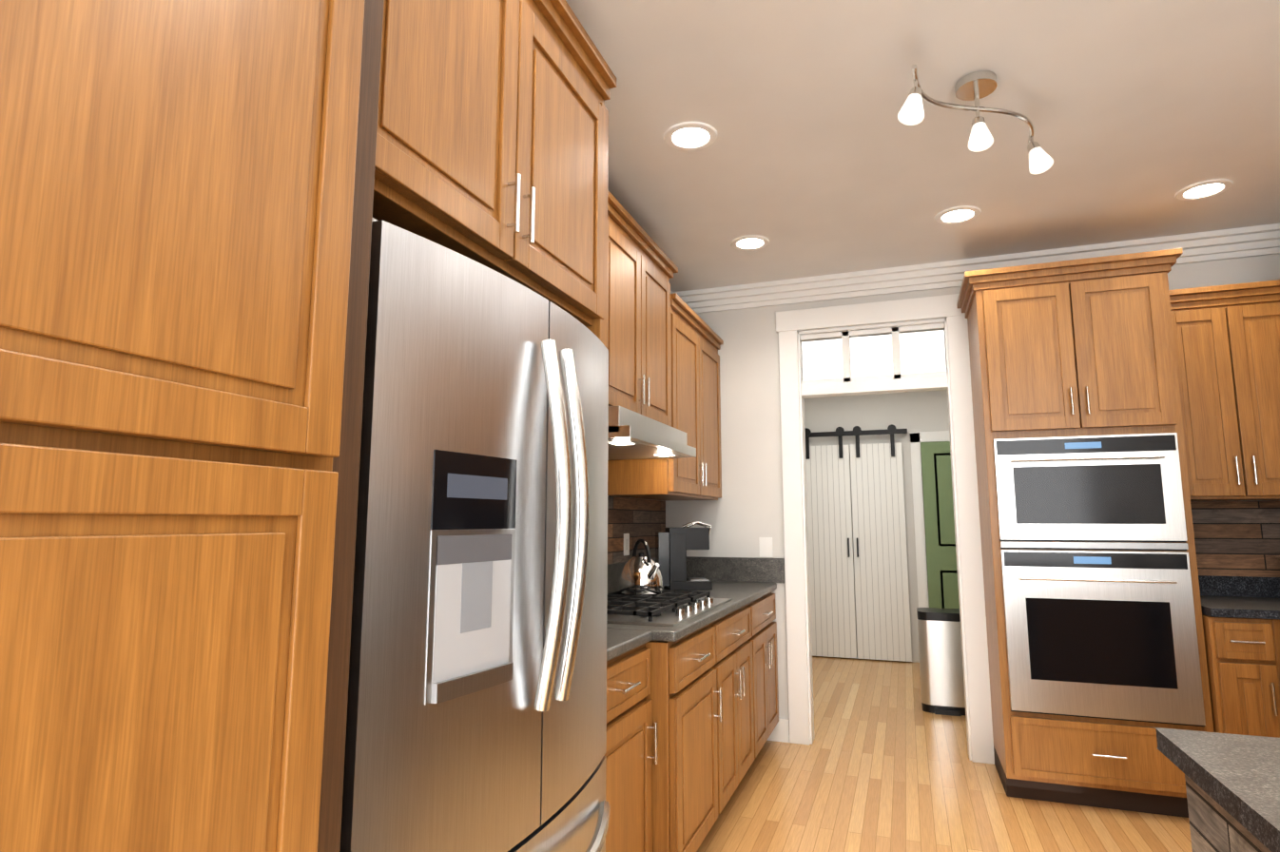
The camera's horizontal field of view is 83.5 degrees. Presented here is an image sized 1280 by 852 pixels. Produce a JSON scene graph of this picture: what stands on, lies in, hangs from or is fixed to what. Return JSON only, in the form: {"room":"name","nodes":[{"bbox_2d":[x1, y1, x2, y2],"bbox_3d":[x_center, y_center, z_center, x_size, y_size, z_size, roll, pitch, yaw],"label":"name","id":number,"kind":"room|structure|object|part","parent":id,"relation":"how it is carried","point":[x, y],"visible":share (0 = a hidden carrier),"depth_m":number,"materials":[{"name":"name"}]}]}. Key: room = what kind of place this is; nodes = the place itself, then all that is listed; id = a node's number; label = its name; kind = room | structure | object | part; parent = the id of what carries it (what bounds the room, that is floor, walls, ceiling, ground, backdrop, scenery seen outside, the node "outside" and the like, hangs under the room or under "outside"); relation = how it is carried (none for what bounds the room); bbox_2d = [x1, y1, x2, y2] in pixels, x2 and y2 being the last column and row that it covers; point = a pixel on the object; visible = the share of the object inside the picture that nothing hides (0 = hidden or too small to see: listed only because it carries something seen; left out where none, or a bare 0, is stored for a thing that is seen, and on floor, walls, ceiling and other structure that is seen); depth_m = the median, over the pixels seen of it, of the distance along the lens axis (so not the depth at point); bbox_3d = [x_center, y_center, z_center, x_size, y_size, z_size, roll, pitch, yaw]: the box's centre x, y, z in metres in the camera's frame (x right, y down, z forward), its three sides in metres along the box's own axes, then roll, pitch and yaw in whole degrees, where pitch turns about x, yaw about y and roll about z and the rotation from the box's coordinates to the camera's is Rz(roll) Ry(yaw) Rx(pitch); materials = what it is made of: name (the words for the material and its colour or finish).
{"room":"kitchen","nodes":[
{"label":"kitchen","id":0,"kind":"room"},
{"bbox_2d":[804,389,949,662],"bbox_3d":[2.410,0.814,6.908,2.340,2.780,0.120,-3,-8,20],"label":"wall","id":1,"kind":"structure","parent":0,"point":[915,412],"depth_m":6.89,"materials":[{"name":"paint"}]},
{"bbox_2d":[805,424,911,661],"bbox_3d":[2.023,1.097,6.897,1.115,2.192,0.093,-3,-8,20],"label":"barn door","id":2,"kind":"structure","parent":1,"relation":"in","point":[882,613],"depth_m":6.79,"materials":[{"name":"white wood"}]},
{"bbox_2d":[805,445,856,658],"bbox_3d":[1.815,1.193,6.954,0.476,2.018,0.060,-3,-8,20],"label":"barn door","id":3,"kind":"structure","parent":2,"relation":"hanging from","point":[831,580],"depth_m":6.93,"materials":[{"name":"white wood"}]},
{"bbox_3d":[2.023,0.162,7.022,1.115,0.304,0.093,-3,-8,20],"label":"barn door rail","id":4,"kind":"part","parent":2,"relation":"part of","materials":[{"name":"black metal"}]},
{"bbox_2d":[910,430,959,608],"bbox_3d":[3.030,1.095,6.554,0.960,2.130,0.039,-3,-8,20],"label":"door","id":5,"kind":"structure","parent":1,"relation":"in","point":[938,538],"depth_m":6.68,"materials":[{"name":"green wood"}]},
{"bbox_2d":[565,0,1279,291],"bbox_3d":[1.001,-1.272,2.002,4.370,0.060,11.100,-3,-8,20],"label":"ceiling","id":6,"kind":"structure","parent":0,"point":[817,157],"depth_m":2.73,"materials":[{"name":"paint"}]},
{"bbox_2d":[663,121,717,151],"bbox_3d":[0.198,-1.129,2.806,0.210,0.008,0.210,-3,-8,20],"label":"recessed light","id":7,"kind":"object","parent":6,"relation":"in","point":[689,136],"visible":1,"depth_m":2.79,"materials":[{"name":"white"}]},
{"bbox_2d":[730,234,769,251],"bbox_3d":[0.594,-0.987,3.877,0.210,0.008,0.210,-3,-8,20],"label":"recessed light","id":8,"kind":"object","parent":6,"relation":"in","point":[747,242],"visible":1,"depth_m":3.87,"materials":[{"name":"white"}]},
{"bbox_2d":[934,205,981,224],"bbox_3d":[1.561,-1.034,3.525,0.210,0.008,0.210,-3,-8,20],"label":"recessed light","id":9,"kind":"object","parent":6,"relation":"in","point":[958,215],"visible":1,"depth_m":3.51,"materials":[{"name":"white"}]},
{"bbox_2d":[897,64,1053,174],"bbox_3d":[1.147,-1.058,2.442,0.769,0.246,0.129,4,-9,-28],"label":"spotlight","id":10,"kind":"object","parent":6,"relation":"attached to","point":[976,87],"visible":1,"depth_m":2.42,"materials":[{"name":"white glass"}]},
{"bbox_2d":[1174,178,1233,200],"bbox_3d":[2.559,-1.069,3.258,0.210,0.008,0.210,-3,-8,20],"label":"recessed light","id":11,"kind":"object","parent":6,"relation":"in","point":[1204,189],"visible":0.98,"depth_m":3.25,"materials":[{"name":"white"}]},
{"bbox_2d":[696,656,1192,851],"bbox_3d":[1.001,1.543,1.627,4.370,0.060,11.100,-3,-8,20],"label":"floor","id":12,"kind":"structure","parent":0,"point":[882,763],"depth_m":3.35,"materials":[{"name":"brown wood"}]},
{"bbox_2d":[0,0,364,851],"bbox_3d":[-0.865,0.120,0.767,0.757,2.535,0.687,-3,-8,20],"label":"tall cabinet","id":13,"kind":"object","parent":12,"relation":"on","point":[177,181],"visible":1,"depth_m":0.72,"materials":[{"name":"brown wood"}]},
{"bbox_2d":[317,0,616,851],"bbox_3d":[-0.582,0.198,1.599,0.722,2.600,1.065,-3,-8,20],"label":"tall cabinet","id":14,"kind":"object","parent":12,"relation":"on","point":[483,131],"visible":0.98,"depth_m":1.43,"materials":[{"name":"brown wood"}]},
{"bbox_2d":[339,217,610,851],"bbox_3d":[-0.517,0.594,1.536,0.844,1.758,0.920,-3,-8,20],"label":"fridge","id":15,"kind":"object","parent":12,"relation":"on","point":[476,712],"visible":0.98,"depth_m":1.25,"materials":[{"name":"silver metal"}]},
{"bbox_2d":[604,640,650,851],"bbox_3d":[-0.340,1.156,2.261,0.625,0.876,0.538,-3,-8,20],"label":"base cabinet","id":16,"kind":"object","parent":12,"relation":"on","point":[628,768],"depth_m":2.22,"materials":[{"name":"brown wood"}]},
{"bbox_2d":[606,581,776,661],"bbox_3d":[0.046,0.826,3.262,0.718,0.035,2.604,-3,-8,20],"label":"countertop","id":17,"kind":"structure","parent":16,"relation":"on","point":[622,639],"depth_m":2.61,"materials":[{"name":"stone"}]},
{"bbox_2d":[606,589,731,626],"bbox_3d":[0.021,0.760,3.066,0.540,0.041,0.910,-3,-8,20],"label":"cooktop","id":18,"kind":"object","parent":17,"relation":"in","point":[668,608],"visible":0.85,"depth_m":2.90,"materials":[{"name":"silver metal"}]},
{"bbox_2d":[619,538,663,594],"bbox_3d":[0.013,0.651,3.355,0.227,0.249,0.214,-3,-8,20],"label":"kettle","id":19,"kind":"object","parent":18,"relation":"on","point":[641,573],"visible":1,"depth_m":3.28,"materials":[{"name":"silver metal"}]},
{"bbox_2d":[655,521,712,590],"bbox_3d":[0.244,0.722,4.032,0.300,0.372,0.220,1,-8,-5],"label":"coffee maker","id":20,"kind":"object","parent":17,"relation":"on","point":[672,545],"visible":0.98,"depth_m":3.93,"materials":[{"name":"black plastic"}]},
{"bbox_2d":[607,496,784,593],"bbox_3d":[0.068,0.468,3.303,0.768,0.682,2.601,-3,-8,20],"label":"backsplash","id":21,"kind":"structure","parent":17,"relation":"on","point":[636,519],"depth_m":4.34,"materials":[{"name":"stone"}]},
{"bbox_2d":[623,533,629,555],"bbox_3d":[-0.074,0.654,3.967,0.006,0.120,0.075,-3,-8,20],"label":"electrical outlet","id":22,"kind":"object","parent":21,"relation":"attached to","point":[626,544],"visible":1,"depth_m":3.96,"materials":[{"name":"white plastic"}]},
{"bbox_2d":[650,615,726,851],"bbox_3d":[-0.112,1.223,2.763,0.705,0.876,0.714,-3,-8,20],"label":"base cabinet","id":23,"kind":"object","parent":12,"relation":"on","point":[692,719],"depth_m":2.53,"materials":[{"name":"brown wood"}]},
{"bbox_2d":[726,599,760,803],"bbox_3d":[0.112,1.304,3.368,0.705,0.876,0.874,-3,-8,20],"label":"base cabinet","id":24,"kind":"object","parent":12,"relation":"on","point":[743,643],"depth_m":3.36,"materials":[{"name":"brown wood"}]},
{"bbox_2d":[756,591,778,749],"bbox_3d":[0.353,1.391,4.021,0.705,0.876,0.818,-3,-8,20],"label":"base cabinet","id":25,"kind":"object","parent":12,"relation":"on","point":[766,630],"depth_m":3.98,"materials":[{"name":"brown wood"}]},
{"bbox_2d":[916,607,965,716],"bbox_3d":[2.115,1.626,4.991,0.320,0.665,0.310,-3,-8,20],"label":"trash can","id":26,"kind":"object","parent":12,"relation":"on","point":[940,664],"visible":0.85,"depth_m":4.89,"materials":[{"name":"silver metal"}]},
{"bbox_2d":[956,248,1213,817],"bbox_3d":[2.177,0.492,3.582,0.920,2.540,0.619,-3,-8,20],"label":"tall cabinet","id":27,"kind":"object","parent":12,"relation":"on","point":[1096,658],"visible":0.96,"depth_m":3.33,"materials":[{"name":"brown wood"}]},
{"bbox_2d":[1184,774,1271,851],"bbox_3d":[1.706,0.967,0.854,1.654,0.878,1.323,-3,-8,20],"label":"base cabinet","id":28,"kind":"object","parent":12,"relation":"on","point":[1214,826],"depth_m":1.15,"materials":[{"name":"brown wood"}]},
{"bbox_2d":[1154,727,1279,851],"bbox_3d":[1.247,0.481,0.678,1.020,0.035,0.990,-3,-8,20],"label":"countertop","id":29,"kind":"structure","parent":28,"relation":"on","point":[1236,777],"depth_m":1.09,"materials":[{"name":"stone"}]},
{"bbox_2d":[1202,613,1279,737],"bbox_3d":[2.682,1.290,3.266,0.262,0.875,0.661,-3,-8,20],"label":"base cabinet","id":30,"kind":"object","parent":12,"relation":"on","point":[1243,659],"visible":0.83,"depth_m":3.03,"materials":[{"name":"brown wood"}]},
{"bbox_2d":[1201,596,1279,619],"bbox_3d":[2.246,0.633,1.814,1.269,0.035,3.830,-3,-8,20],"label":"countertop","id":31,"kind":"structure","parent":30,"relation":"on","point":[1215,610],"depth_m":3.08,"materials":[{"name":"stone"}]},
{"bbox_2d":[663,253,1279,718],"bbox_3d":[1.847,0.441,4.103,3.570,2.780,0.142,-3,-8,20],"label":"wall","id":32,"kind":"structure","parent":0,"point":[742,514],"depth_m":4.45,"materials":[{"name":"paint"}]},
{"bbox_2d":[758,537,773,557],"bbox_3d":[0.772,0.743,4.402,0.080,0.120,0.009,-3,-8,20],"label":"switch plate","id":33,"kind":"object","parent":32,"relation":"attached to","point":[766,546],"visible":1,"depth_m":4.40,"materials":[{"name":"white plastic"}]},
{"bbox_2d":[766,717,789,742],"bbox_3d":[0.515,1.811,4.352,0.770,0.130,0.013,-3,-8,20],"label":"baseboard","id":34,"kind":"structure","parent":32,"relation":"attached to","point":[780,732],"depth_m":4.22,"materials":[{"name":"white wood"}]},
{"bbox_2d":[800,329,946,380],"bbox_3d":[1.414,-0.429,4.389,0.836,0.260,0.006,-3,-8,20],"label":"window","id":35,"kind":"structure","parent":32,"relation":"in","point":[921,352],"depth_m":4.38,"materials":[{"name":"white"}]},
{"bbox_2d":[775,293,994,764],"bbox_3d":[1.414,0.552,4.260,1.122,2.600,0.180,-3,-8,20],"label":"door frame","id":36,"kind":"structure","parent":32,"relation":"attached to","point":[953,379],"depth_m":4.25,"materials":[{"name":"white wood"}]},
{"bbox_2d":[674,223,1279,313],"bbox_3d":[1.814,-0.885,4.183,3.330,0.130,0.100,-3,-8,20],"label":"crown molding","id":37,"kind":"structure","parent":32,"relation":"attached to","point":[1264,240],"depth_m":4.20,"materials":[{"name":"white"}]},
{"bbox_2d":[1169,279,1279,501],"bbox_3d":[2.867,-0.149,3.540,0.553,1.020,0.381,-3,-8,20],"label":"upper cabinet","id":38,"kind":"object","parent":32,"relation":"attached to","point":[1227,340],"visible":0.88,"depth_m":3.40,"materials":[{"name":"brown wood"}]},
{"bbox_3d":[-1.220,0.044,1.122,0.120,2.780,7.900,-3,-8,20],"label":"wall","id":39,"kind":"structure","parent":0,"visible":0},
{"bbox_2d":[606,201,675,427],"bbox_3d":[-0.173,-0.420,3.294,0.381,0.812,0.908,-3,-8,20],"label":"upper cabinet","id":40,"kind":"object","parent":39,"relation":"attached to","point":[663,345],"depth_m":3.20,"materials":[{"name":"brown wood"}]},
{"bbox_2d":[607,406,696,460],"bbox_3d":[-0.117,0.051,3.212,0.505,0.126,0.910,-3,-8,20],"label":"range hood","id":41,"kind":"object","parent":40,"relation":"attached to","point":[632,435],"visible":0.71,"depth_m":3.05,"materials":[{"name":"silver metal"}]},
{"bbox_2d":[607,304,721,500],"bbox_3d":[0.164,-0.070,4.174,0.381,0.972,1.040,-3,-8,20],"label":"upper cabinet","id":42,"kind":"object","parent":39,"relation":"attached to","point":[697,358],"depth_m":3.95,"materials":[{"name":"brown wood"}]}
]}

